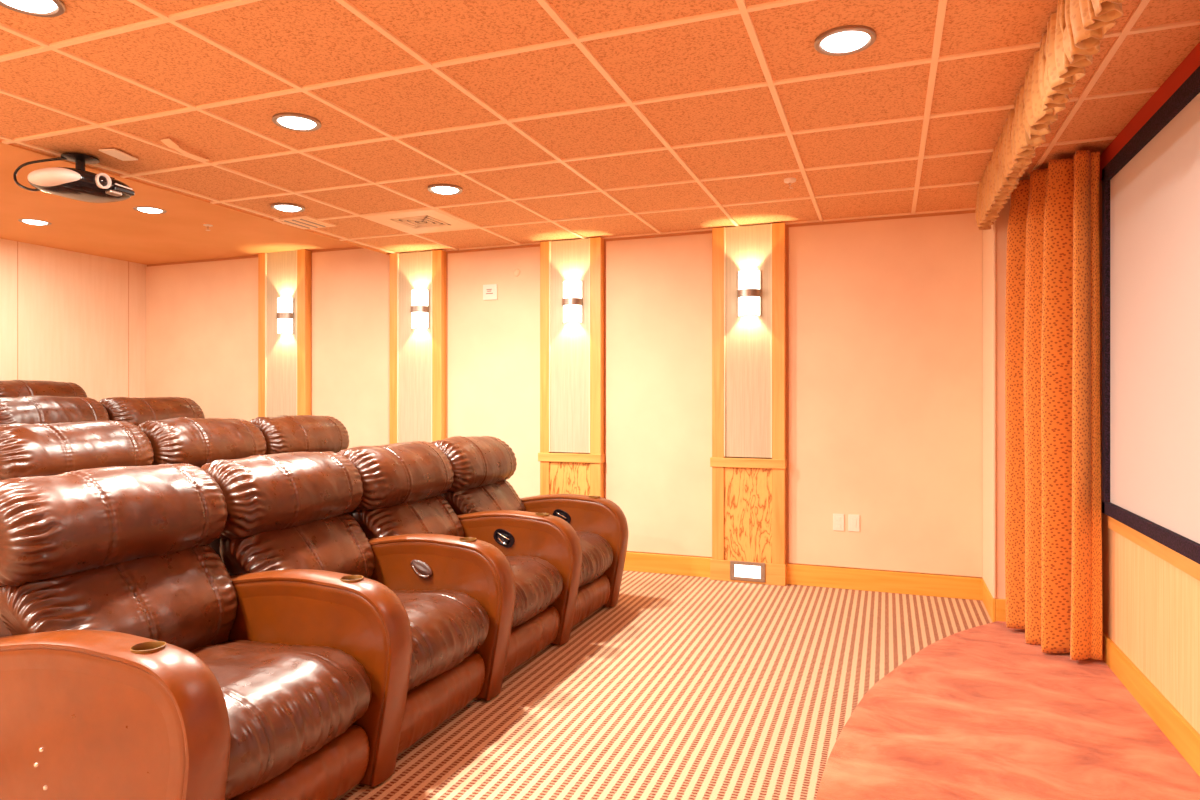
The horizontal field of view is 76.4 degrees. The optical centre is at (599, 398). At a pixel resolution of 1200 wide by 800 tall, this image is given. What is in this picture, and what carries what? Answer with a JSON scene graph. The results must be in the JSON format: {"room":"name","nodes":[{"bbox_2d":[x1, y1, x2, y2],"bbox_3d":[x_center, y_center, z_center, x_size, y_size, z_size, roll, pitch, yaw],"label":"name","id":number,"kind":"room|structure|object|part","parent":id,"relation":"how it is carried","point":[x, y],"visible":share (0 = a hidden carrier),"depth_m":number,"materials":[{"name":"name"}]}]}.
{"room":"home theater","nodes":[
{"label":"home theater","id":0,"kind":"room"},
{"bbox_2d":[0,238,146,401],"bbox_3d":[-5.998,-0.072,4.499,0.122,2.850,7.390,0,0,21],"label":"wall","id":1,"kind":"structure","parent":0,"point":[78,318],"depth_m":7.14,"materials":[{"name":"paint"}]},
{"bbox_2d":[0,144,357,264],"bbox_3d":[-4.532,-1.427,3.947,3.015,0.100,7.390,0,0,21],"label":"ceiling","id":2,"kind":"structure","parent":0,"point":[114,230],"depth_m":6.18,"materials":[{"name":"paint"}]},
{"bbox_2d":[18,219,51,224],"bbox_3d":[-4.411,-1.375,5.949,0.212,0.028,0.212,0,0,21],"label":"recessed light","id":3,"kind":"object","parent":2,"relation":"in","point":[27,221],"visible":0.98,"depth_m":5.91,"materials":[{"name":"white"}]},
{"bbox_2d":[133,206,166,213],"bbox_3d":[-3.289,-1.375,5.570,0.212,0.028,0.212,0,0,21],"label":"recessed light","id":4,"kind":"object","parent":2,"relation":"in","point":[152,210],"visible":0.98,"depth_m":5.54,"materials":[{"name":"white"}]},
{"bbox_2d":[203,224,212,230],"bbox_3d":[-3.113,-1.361,6.051,0.070,0.054,0.070,0,0,21],"label":"sprinkler","id":5,"kind":"object","parent":2,"relation":"attached to","point":[207,225],"visible":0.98,"depth_m":6.04,"materials":[{"name":"beige metal"}]},
{"bbox_2d":[0,141,388,254],"bbox_3d":[-3.140,-1.329,3.395,0.021,0.115,7.340,0,0,21],"label":"ceiling trim","id":6,"kind":"structure","parent":0,"point":[10,145],"depth_m":4.73,"materials":[{"name":"paint"}]},
{"bbox_2d":[147,210,981,577],"bbox_3d":[-0.812,-0.072,6.473,8.395,2.850,0.138,0,0,21],"label":"wall","id":7,"kind":"structure","parent":0,"point":[967,211],"depth_m":5.90,"materials":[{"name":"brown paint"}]},
{"bbox_2d":[146,257,257,420],"bbox_3d":[-3.949,-0.076,7.580,1.543,2.558,0.020,0,0,21],"label":"wall panel","id":8,"kind":"object","parent":7,"relation":"attached to","point":[202,317],"visible":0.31,"depth_m":7.55,"materials":[{"name":"fabric"}]},
{"bbox_2d":[258,249,310,416],"bbox_3d":[-2.973,-0.011,7.163,0.578,2.729,0.096,0,0,21],"label":"column","id":9,"kind":"structure","parent":7,"relation":"attached to","point":[284,359],"depth_m":7.13,"materials":[{"name":"brown wood"}]},
{"bbox_3d":[-2.970,-0.471,7.176,0.380,1.809,0.070,0,0,21],"label":"fabric panel","id":10,"kind":"part","parent":9,"relation":"part of","materials":[{"name":"fabric"}]},
{"bbox_2d":[276,298,293,333],"bbox_3d":[-2.945,-0.769,7.082,0.174,0.335,0.087,0,0,21],"label":"wall sconce","id":11,"kind":"object","parent":7,"relation":"attached to","point":[285,315],"visible":1,"depth_m":7.05,"materials":[{"name":"white glass"}]},
{"bbox_3d":[-2.943,-0.860,7.086,0.156,0.145,0.078,0,0,21],"label":"lamp shade","id":12,"kind":"part","parent":11,"relation":"part of","materials":[{"name":"white glass"}]},
{"bbox_3d":[-2.943,-0.677,7.086,0.156,0.139,0.078,0,0,21],"label":"lamp shade","id":13,"kind":"part","parent":11,"relation":"part of","materials":[{"name":"white glass"}]},
{"bbox_3d":[-2.931,-0.769,7.118,0.174,0.335,0.010,0,0,21],"label":"rail","id":14,"kind":"part","parent":11,"relation":"part of","materials":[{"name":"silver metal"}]},
{"bbox_2d":[312,248,388,448],"bbox_3d":[-2.272,-0.076,6.947,0.862,2.558,0.020,0,0,21],"label":"wall panel","id":15,"kind":"object","parent":7,"relation":"attached to","point":[350,288],"visible":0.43,"depth_m":6.93,"materials":[{"name":"fabric"}]},
{"bbox_2d":[389,250,445,443],"bbox_3d":[-1.597,0.041,6.644,0.550,2.624,0.096,0,0,21],"label":"column","id":16,"kind":"structure","parent":7,"relation":"attached to","point":[417,356],"depth_m":6.62,"materials":[{"name":"brown wood"}]},
{"bbox_3d":[-1.594,-0.419,6.657,0.358,1.704,0.070,0,0,21],"label":"fabric panel","id":17,"kind":"part","parent":16,"relation":"part of","materials":[{"name":"fabric"}]},
{"bbox_2d":[410,290,428,328],"bbox_3d":[-1.568,-0.769,6.563,0.174,0.335,0.087,0,0,21],"label":"wall sconce","id":18,"kind":"object","parent":7,"relation":"attached to","point":[419,309],"visible":1,"depth_m":6.54,"materials":[{"name":"white glass"}]},
{"bbox_3d":[-1.567,-0.860,6.567,0.156,0.145,0.078,0,0,21],"label":"lamp shade","id":19,"kind":"part","parent":18,"relation":"part of","materials":[{"name":"white glass"}]},
{"bbox_3d":[-1.567,-0.677,6.567,0.156,0.139,0.078,0,0,21],"label":"lamp shade","id":20,"kind":"part","parent":18,"relation":"part of","materials":[{"name":"white glass"}]},
{"bbox_2d":[448,247,539,497],"bbox_3d":[-0.892,-0.024,6.427,0.898,2.453,0.020,0,0,21],"label":"wall panel","id":21,"kind":"object","parent":7,"relation":"attached to","point":[494,345],"visible":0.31,"depth_m":6.40,"materials":[{"name":"paint"}]},
{"bbox_2d":[483,284,496,299],"bbox_3d":[-0.926,-0.895,6.421,0.132,0.132,0.016,0,0,21],"label":"wall control","id":22,"kind":"object","parent":21,"relation":"attached to","point":[489,290],"visible":1,"depth_m":6.41,"materials":[{"name":"beige plastic"}]},
{"bbox_2d":[513,269,519,276],"bbox_3d":[-0.696,-1.047,6.335,0.068,0.068,0.014,0,0,21],"label":"button","id":23,"kind":"object","parent":21,"relation":"attached to","point":[516,272],"visible":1,"depth_m":6.33,"materials":[{"name":"plastic"}]},
{"bbox_2d":[538,237,604,497],"bbox_3d":[-0.232,0.041,6.130,0.546,2.624,0.096,0,0,21],"label":"column","id":24,"kind":"structure","parent":7,"relation":"attached to","point":[571,353],"depth_m":6.10,"materials":[{"name":"brown wood"}]},
{"bbox_3d":[-0.230,-0.419,6.143,0.356,1.704,0.070,0,0,21],"label":"fabric panel","id":25,"kind":"part","parent":24,"relation":"part of","materials":[{"name":"fabric"}]},
{"bbox_3d":[-0.229,0.863,6.144,0.356,0.700,0.068,0,0,21],"label":"plywood panel","id":26,"kind":"part","parent":24,"relation":"part of","materials":[{"name":"wood"}]},
{"bbox_3d":[-0.232,0.475,6.130,0.546,0.069,0.096,0,0,21],"label":"rail","id":27,"kind":"part","parent":24,"relation":"part of","materials":[{"name":"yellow wood"}]},
{"bbox_2d":[562,280,582,323],"bbox_3d":[-0.232,-0.769,6.060,0.174,0.335,0.087,0,0,21],"label":"wall sconce","id":28,"kind":"object","parent":7,"relation":"attached to","point":[572,301],"visible":1,"depth_m":6.03,"materials":[{"name":"white glass"}]},
{"bbox_3d":[-0.230,-0.860,6.064,0.156,0.145,0.078,0,0,21],"label":"lamp shade","id":29,"kind":"part","parent":28,"relation":"part of","materials":[{"name":"white glass"}]},
{"bbox_3d":[-0.230,-0.677,6.064,0.156,0.139,0.078,0,0,21],"label":"lamp shade","id":30,"kind":"part","parent":28,"relation":"part of","materials":[{"name":"white glass"}]},
{"bbox_2d":[606,233,711,556],"bbox_3d":[0.452,-0.024,5.921,0.858,2.453,0.020,0,0,21],"label":"wall panel","id":31,"kind":"object","parent":7,"relation":"attached to","point":[659,289],"visible":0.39,"depth_m":5.90,"materials":[{"name":"paint"}]},
{"bbox_2d":[624,551,711,577],"bbox_3d":[0.445,1.280,5.910,0.888,0.146,0.030,0,0,21],"label":"baseboard","id":32,"kind":"structure","parent":7,"relation":"attached to","point":[634,561],"depth_m":5.87,"materials":[{"name":"brown wood"}]},
{"bbox_2d":[730,560,764,581],"bbox_3d":[1.080,1.267,5.580,0.256,0.140,0.010,0,0,21],"label":"step light","id":33,"kind":"object","parent":7,"relation":"attached to","point":[739,570],"visible":1,"depth_m":5.58,"materials":[{"name":"silver metal"}]},
{"bbox_2d":[710,223,786,585],"bbox_3d":[1.095,0.041,5.630,0.550,2.624,0.096,0,0,21],"label":"pilaster","id":34,"kind":"object","parent":7,"relation":"attached to","point":[749,351],"depth_m":5.61,"materials":[{"name":"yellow wood"}]},
{"bbox_3d":[1.102,0.863,5.642,0.351,0.700,0.068,0,0,21],"label":"plywood panel","id":35,"kind":"part","parent":34,"relation":"part of","materials":[{"name":"wood"}]},
{"bbox_3d":[1.101,-0.419,5.641,0.351,1.704,0.070,0,0,21],"label":"fabric panel","id":36,"kind":"part","parent":34,"relation":"part of","materials":[{"name":"fabric"}]},
{"bbox_3d":[1.095,0.475,5.630,0.550,0.069,0.096,0,0,21],"label":"rail","id":37,"kind":"part","parent":34,"relation":"part of","materials":[{"name":"brown wood"}]},
{"bbox_2d":[737,270,760,316],"bbox_3d":[1.083,-0.769,5.564,0.174,0.335,0.087,0,0,21],"label":"wall sconce","id":38,"kind":"object","parent":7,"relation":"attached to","point":[748,281],"visible":1,"depth_m":5.54,"materials":[{"name":"white glass"}]},
{"bbox_3d":[1.084,-0.860,5.568,0.156,0.145,0.078,0,0,21],"label":"lamp shade","id":39,"kind":"part","parent":38,"relation":"part of","materials":[{"name":"white glass"}]},
{"bbox_3d":[1.084,-0.677,5.568,0.156,0.139,0.078,0,0,21],"label":"lamp shade","id":40,"kind":"part","parent":38,"relation":"part of","materials":[{"name":"white glass"}]},
{"bbox_2d":[787,563,982,599],"bbox_3d":[1.968,1.280,5.336,1.304,0.146,0.030,0,0,21],"label":"baseboard","id":41,"kind":"structure","parent":7,"relation":"attached to","point":[960,587],"depth_m":5.31,"materials":[{"name":"brown wood"}]},
{"bbox_2d":[789,213,981,576],"bbox_3d":[1.976,-0.024,5.347,1.274,2.453,0.020,0,0,21],"label":"wall panel","id":42,"kind":"object","parent":7,"relation":"attached to","point":[885,316],"visible":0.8,"depth_m":5.33,"materials":[{"name":"paint"}]},
{"bbox_2d":[833,514,843,530],"bbox_3d":[1.702,0.883,5.434,0.076,0.120,0.010,0,0,21],"label":"outlet plate","id":43,"kind":"object","parent":42,"relation":"attached to","point":[838,519],"visible":1,"depth_m":5.43,"materials":[{"name":"beige plastic"}]},
{"bbox_2d":[848,514,859,531],"bbox_3d":[1.799,0.883,5.397,0.076,0.120,0.011,0,0,21],"label":"outlet plate","id":44,"kind":"object","parent":42,"relation":"attached to","point":[853,520],"visible":1,"depth_m":5.39,"materials":[{"name":"beige plastic"}]},
{"bbox_2d":[851,518,855,527],"bbox_3d":[1.798,0.883,5.394,0.034,0.066,0.005,0,0,21],"label":"switch","id":45,"kind":"object","parent":44,"relation":"attached to","point":[853,520],"depth_m":5.39,"materials":[{"name":"beige plastic"}]},
{"bbox_2d":[0,0,1199,253],"bbox_3d":[-0.660,-1.327,2.488,5.300,0.090,7.390,0,0,21],"label":"ceiling","id":46,"kind":"structure","parent":0,"point":[305,42],"depth_m":3.26,"materials":[{"name":"tile"}]},
{"bbox_2d":[0,0,64,16],"bbox_3d":[-1.836,-1.270,2.433,0.212,0.028,0.212,0,0,21],"label":"recessed light","id":47,"kind":"object","parent":46,"relation":"in","point":[40,8],"visible":1,"depth_m":2.46,"materials":[{"name":"white"}]},
{"bbox_2d":[27,153,134,202],"bbox_3d":[-2.731,-1.167,4.012,0.369,0.210,0.447,0,0,21],"label":"projector","id":48,"kind":"object","parent":46,"relation":"hanging from","point":[76,183],"visible":1,"depth_m":3.93,"materials":[{"name":"black plastic"}]},
{"bbox_2d":[13,157,66,190],"bbox_3d":[-2.916,-1.174,3.973,0.274,0.196,0.045,0,0,-9],"label":"cable","id":49,"kind":"object","parent":48,"relation":"attached to","point":[60,158],"visible":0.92,"depth_m":3.96,"materials":[{"name":"black plastic"}]},
{"bbox_2d":[27,167,80,185],"bbox_3d":[-2.770,-1.120,3.878,0.300,0.090,0.168,0,0,21],"label":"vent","id":50,"kind":"object","parent":48,"relation":"attached to","point":[52,176],"depth_m":3.81,"materials":[{"name":"white plastic"}]},
{"bbox_3d":[-2.571,-1.126,3.945,0.010,0.054,0.054,0,0,21],"label":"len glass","id":51,"kind":"part","parent":48,"relation":"part of","materials":[{"name":"black glass"}]},
{"bbox_2d":[113,186,134,195],"bbox_3d":[-2.541,-1.105,4.059,0.031,0.026,0.115,0,0,21],"label":"grille","id":52,"kind":"object","parent":48,"relation":"attached to","point":[117,190],"depth_m":4.05,"materials":[{"name":"black plastic"}]},
{"bbox_2d":[99,149,137,160],"bbox_3d":[-2.506,-1.268,3.969,0.090,0.009,0.170,0,0,6],"label":"ceiling plate","id":53,"kind":"object","parent":46,"relation":"attached to","point":[115,153],"visible":1,"depth_m":3.95,"materials":[{"name":"beige plastic"}]},
{"bbox_2d":[271,203,304,211],"bbox_3d":[-2.084,-1.270,5.091,0.212,0.028,0.212,0,0,21],"label":"recessed light","id":54,"kind":"object","parent":46,"relation":"in","point":[285,207],"visible":1,"depth_m":5.05,"materials":[{"name":"white"}]},
{"bbox_2d":[272,112,320,131],"bbox_3d":[-1.400,-1.270,3.520,0.212,0.028,0.212,0,0,21],"label":"recessed light","id":55,"kind":"object","parent":46,"relation":"in","point":[287,120],"visible":1,"depth_m":3.49,"materials":[{"name":"white"}]},
{"bbox_2d":[274,216,335,228],"bbox_3d":[-2.138,-1.272,5.529,0.300,0.017,0.300,0,0,21],"label":"ceiling vent","id":56,"kind":"object","parent":46,"relation":"in","point":[303,222],"visible":1,"depth_m":5.50,"materials":[{"name":"beige"}]},
{"bbox_2d":[363,209,475,232],"bbox_3d":[-1.288,-1.274,5.487,0.570,0.015,0.580,0,0,21],"label":"ceiling vent","id":57,"kind":"object","parent":46,"relation":"in","point":[428,220],"visible":1,"depth_m":5.46,"materials":[{"name":"beige"}]},
{"bbox_2d":[427,184,462,194],"bbox_3d":[-0.946,-1.270,4.651,0.212,0.028,0.212,0,0,21],"label":"recessed light","id":58,"kind":"object","parent":46,"relation":"in","point":[442,189],"visible":1,"depth_m":4.61,"materials":[{"name":"white"}]},
{"bbox_2d":[0,0,1199,253],"bbox_3d":[-0.723,-1.282,2.464,5.200,0.020,7.302,0,0,21],"label":"grid","id":59,"kind":"object","parent":46,"relation":"attached to","point":[742,9],"visible":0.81,"depth_m":3.40,"materials":[{"name":"beige metal"}]},
{"bbox_2d":[160,138,208,160],"bbox_3d":[-2.107,-1.258,3.902,0.065,0.028,0.346,0,0,8],"label":"ceiling strip","id":60,"kind":"object","parent":59,"relation":"hanging from","point":[168,142],"visible":1,"depth_m":3.81,"materials":[{"name":"beige"}]},
{"bbox_2d":[784,178,795,188],"bbox_3d":[1.112,-1.256,4.458,0.070,0.054,0.070,0,0,21],"label":"sprinkler","id":61,"kind":"object","parent":46,"relation":"attached to","point":[789,181],"visible":1,"depth_m":4.44,"materials":[{"name":"beige plastic"}]},
{"bbox_2d":[814,25,875,55],"bbox_3d":[0.874,-1.270,2.719,0.212,0.028,0.212,0,0,21],"label":"recessed light","id":62,"kind":"object","parent":46,"relation":"in","point":[848,39],"visible":1,"depth_m":2.69,"materials":[{"name":"silver metal"}]},
{"bbox_2d":[975,0,1126,229],"bbox_3d":[1.480,-1.141,2.361,0.116,0.261,4.797,0,0,21],"label":"valance","id":63,"kind":"object","parent":46,"relation":"hanging from","point":[1069,43],"visible":1,"depth_m":2.68,"materials":[{"name":"fabric"}]},
{"bbox_2d":[1005,150,1101,659],"bbox_3d":[2.418,0.045,4.148,0.230,2.584,0.672,0,0,0],"label":"curtain","id":64,"kind":"object","parent":46,"relation":"hanging from","point":[1053,522],"visible":1,"depth_m":3.96,"materials":[{"name":"fabric"}]},
{"bbox_2d":[335,570,991,799],"bbox_3d":[-2.108,1.403,3.033,8.395,0.100,7.590,0,0,21],"label":"floor","id":65,"kind":"structure","parent":0,"point":[684,687],"depth_m":3.47,"materials":[{"name":"carpet"}]},
{"bbox_2d":[0,463,412,799],"bbox_3d":[-1.367,0.789,2.485,1.167,1.105,0.936,0,0,21],"label":"recliner","id":66,"kind":"object","parent":65,"relation":"on","point":[134,665],"visible":1,"depth_m":2.32,"materials":[{"name":"brown leather"}]},
{"bbox_3d":[-1.475,0.989,2.095,1.093,0.706,0.130,0,0,21],"label":"armrest","id":67,"kind":"part","parent":66,"relation":"part of","materials":[{"name":"leather"}]},
{"bbox_2d":[0,544,237,650],"bbox_3d":[-1.563,0.734,2.562,0.316,0.457,0.741,0,0,21],"label":"lumbar cushion","id":68,"kind":"object","parent":66,"relation":"on","point":[184,596],"depth_m":2.48,"materials":[{"name":"brown leather"}]},
{"bbox_3d":[-1.192,0.980,2.419,0.734,0.284,0.666,0,0,21],"label":"seat","id":69,"kind":"part","parent":66,"relation":"part of","materials":[{"name":"brown leather"}]},
{"bbox_3d":[-1.191,0.989,2.849,1.093,0.706,0.129,0,0,21],"label":"armrest","id":70,"kind":"part","parent":66,"relation":"part of","materials":[{"name":"leather"}]},
{"bbox_2d":[201,451,515,754],"bbox_3d":[-1.069,0.792,3.276,1.166,1.099,0.856,0,0,21],"label":"recliner","id":71,"kind":"object","parent":65,"relation":"on","point":[286,511],"visible":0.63,"depth_m":3.26,"materials":[{"name":"brown leather"}]},
{"bbox_2d":[219,514,373,578],"bbox_3d":[-1.280,0.737,3.317,0.314,0.458,0.741,0,0,21],"label":"lumbar cushion","id":72,"kind":"object","parent":71,"relation":"on","point":[338,543],"depth_m":3.20,"materials":[{"name":"brown leather"}]},
{"bbox_3d":[-0.907,0.981,3.173,0.738,0.285,0.666,0,0,21],"label":"seat","id":73,"kind":"part","parent":71,"relation":"part of","materials":[{"name":"brown leather"}]},
{"bbox_3d":[-0.907,0.989,3.603,1.093,0.706,0.129,0,0,21],"label":"armrest","id":74,"kind":"part","parent":71,"relation":"part of","materials":[{"name":"leather"}]},
{"bbox_2d":[338,441,581,676],"bbox_3d":[-0.785,0.792,4.030,1.167,1.099,0.856,0,0,21],"label":"recliner","id":75,"kind":"object","parent":65,"relation":"on","point":[404,484],"visible":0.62,"depth_m":4.05,"materials":[{"name":"brown leather"}]},
{"bbox_2d":[352,495,463,538],"bbox_3d":[-0.997,0.735,4.071,0.310,0.454,0.741,0,0,21],"label":"lumbar cushion","id":76,"kind":"object","parent":75,"relation":"on","point":[391,515],"depth_m":3.93,"materials":[{"name":"brown leather"}]},
{"bbox_3d":[-0.536,0.781,4.257,0.130,0.101,0.007,0,0,21],"label":"release plate","id":77,"kind":"part","parent":75,"relation":"part of","materials":[{"name":"black"}]},
{"bbox_3d":[-0.623,0.989,4.357,1.093,0.706,0.129,0,0,21],"label":"armrest","id":78,"kind":"part","parent":75,"relation":"part of","materials":[{"name":"leather"}]},
{"bbox_3d":[-0.624,0.979,3.927,0.731,0.282,0.666,0,0,21],"label":"seat","id":79,"kind":"part","parent":75,"relation":"part of","materials":[{"name":"brown leather"}]},
{"bbox_2d":[431,436,628,627],"bbox_3d":[-0.500,0.789,4.785,1.166,1.106,0.856,0,0,21],"label":"recliner","id":80,"kind":"object","parent":65,"relation":"on","point":[482,466],"visible":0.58,"depth_m":4.81,"materials":[{"name":"brown leather"}]},
{"bbox_2d":[442,480,525,514],"bbox_3d":[-0.709,0.735,4.824,0.310,0.447,0.741,0,0,21],"label":"lumbar cushion","id":81,"kind":"object","parent":80,"relation":"on","point":[469,496],"depth_m":4.68,"materials":[{"name":"brown leather"}]},
{"bbox_3d":[-0.252,0.781,5.011,0.130,0.101,0.007,0,0,21],"label":"release plate","id":82,"kind":"part","parent":80,"relation":"part of","materials":[{"name":"black"}]},
{"bbox_3d":[-0.338,0.989,5.112,1.093,0.706,0.129,0,0,21],"label":"armrest","id":83,"kind":"part","parent":80,"relation":"part of","materials":[{"name":"leather"}]},
{"bbox_3d":[-0.338,0.979,4.681,0.734,0.286,0.666,0,0,21],"label":"seat","id":84,"kind":"part","parent":80,"relation":"part of","materials":[{"name":"brown leather"}]},
{"bbox_2d":[816,621,1199,799],"bbox_3d":[1.314,1.346,2.342,1.261,0.014,4.950,0,0,21],"label":"stage","id":85,"kind":"object","parent":65,"relation":"on","point":[981,712],"visible":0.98,"depth_m":3.04,"materials":[{"name":"carpet"}]},
{"bbox_2d":[995,192,1011,598],"bbox_3d":[2.695,0.041,4.787,0.443,2.625,0.560,0,0,21],"label":"wall","id":86,"kind":"structure","parent":0,"point":[1002,220],"depth_m":4.59,"materials":[{"name":"paint"}]},
{"bbox_2d":[982,221,995,597],"bbox_3d":[2.475,-0.032,4.851,0.014,2.476,0.554,0,0,21],"label":"trim","id":87,"kind":"structure","parent":86,"relation":"attached to","point":[988,236],"depth_m":4.81,"materials":[{"name":"beige wood"}]},
{"bbox_2d":[982,579,995,621],"bbox_3d":[2.469,1.280,4.843,0.018,0.146,0.545,0,0,21],"label":"baseboard","id":88,"kind":"structure","parent":86,"relation":"attached to","point":[988,600],"depth_m":4.73,"materials":[{"name":"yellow wood"}]},
{"bbox_2d":[996,598,1005,621],"bbox_3d":[2.583,1.280,4.519,0.422,0.146,0.020,0,0,21],"label":"baseboard","id":89,"kind":"structure","parent":86,"relation":"attached to","point":[1000,603],"depth_m":4.58,"materials":[{"name":"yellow wood"}]},
{"bbox_2d":[1099,42,1199,733],"bbox_3d":[1.777,-0.072,1.569,0.132,2.850,7.390,0,0,21],"label":"wall","id":90,"kind":"structure","parent":0,"point":[1151,607],"depth_m":3.23,"materials":[{"name":"beige paint"}]},
{"bbox_2d":[1102,630,1199,776],"bbox_3d":[1.604,1.282,1.292,0.020,0.142,6.750,0,0,21],"label":"baseboard","id":91,"kind":"structure","parent":90,"relation":"attached to","point":[1175,727],"depth_m":3.14,"materials":[{"name":"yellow wood"}]},
{"bbox_2d":[1102,66,1199,563],"bbox_3d":[1.852,-0.288,1.987,0.044,1.727,3.925,0,0,21],"label":"projection screen","id":92,"kind":"object","parent":90,"relation":"attached to","point":[1151,186],"visible":1,"depth_m":3.15,"materials":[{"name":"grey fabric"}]},
{"bbox_2d":[1108,516,1199,580],"bbox_3d":[1.484,0.613,0.974,0.020,0.070,6.070,0,0,21],"label":"trim","id":93,"kind":"structure","parent":90,"relation":"attached to","point":[1179,561],"depth_m":3.12,"materials":[{"name":"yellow wood"}]},
{"bbox_3d":[-4.004,1.290,3.694,4.180,0.125,7.290,0,0,21],"label":"floor","id":94,"kind":"structure","parent":0,"visible":0},
{"bbox_2d":[0,421,153,479],"bbox_3d":[-2.360,0.667,3.763,1.167,1.099,0.856,0,0,21],"label":"recliner","id":95,"kind":"object","parent":94,"relation":"on","point":[26,450],"visible":0.23,"depth_m":3.72,"materials":[{"name":"leather"}]},
{"bbox_2d":[138,417,266,467],"bbox_3d":[-2.076,0.664,4.517,1.166,1.106,0.856,0,0,21],"label":"recliner","id":96,"kind":"object","parent":94,"relation":"on","point":[198,442],"visible":0.21,"depth_m":4.44,"materials":[{"name":"leather"}]},
{"bbox_2d":[249,415,348,454],"bbox_3d":[-1.792,0.667,5.271,1.166,1.099,0.856,0,0,21],"label":"recliner","id":97,"kind":"object","parent":94,"relation":"on","point":[295,433],"visible":0.2,"depth_m":5.21,"materials":[{"name":"leather"}]},
{"bbox_3d":[-4.659,1.163,3.941,2.780,0.130,7.290,0,0,21],"label":"floor","id":98,"kind":"structure","parent":0,"visible":0},
{"bbox_2d":[0,396,109,424],"bbox_3d":[-3.419,0.534,4.981,1.167,1.105,0.936,0,0,21],"label":"recliner","id":99,"kind":"object","parent":98,"relation":"on","point":[24,409],"visible":0.15,"depth_m":5.02,"materials":[{"name":"leather"}]},
{"bbox_2d":[99,397,204,425],"bbox_3d":[-3.121,0.537,5.772,1.167,1.099,0.856,0,0,21],"label":"recliner","id":100,"kind":"object","parent":98,"relation":"on","point":[136,411],"visible":0.12,"depth_m":5.70,"materials":[{"name":"leather"}]},
{"bbox_3d":[-5.296,1.028,4.181,1.420,0.140,7.290,0,0,21],"label":"floor","id":101,"kind":"structure","parent":0,"visible":0},
{"bbox_2d":[0,380,86,396],"bbox_3d":[-4.384,0.397,6.248,1.166,1.099,0.856,0,0,21],"label":"recliner","id":102,"kind":"object","parent":101,"relation":"on","point":[10,388],"visible":0.06,"depth_m":6.28,"materials":[{"name":"leather"}]}
]}

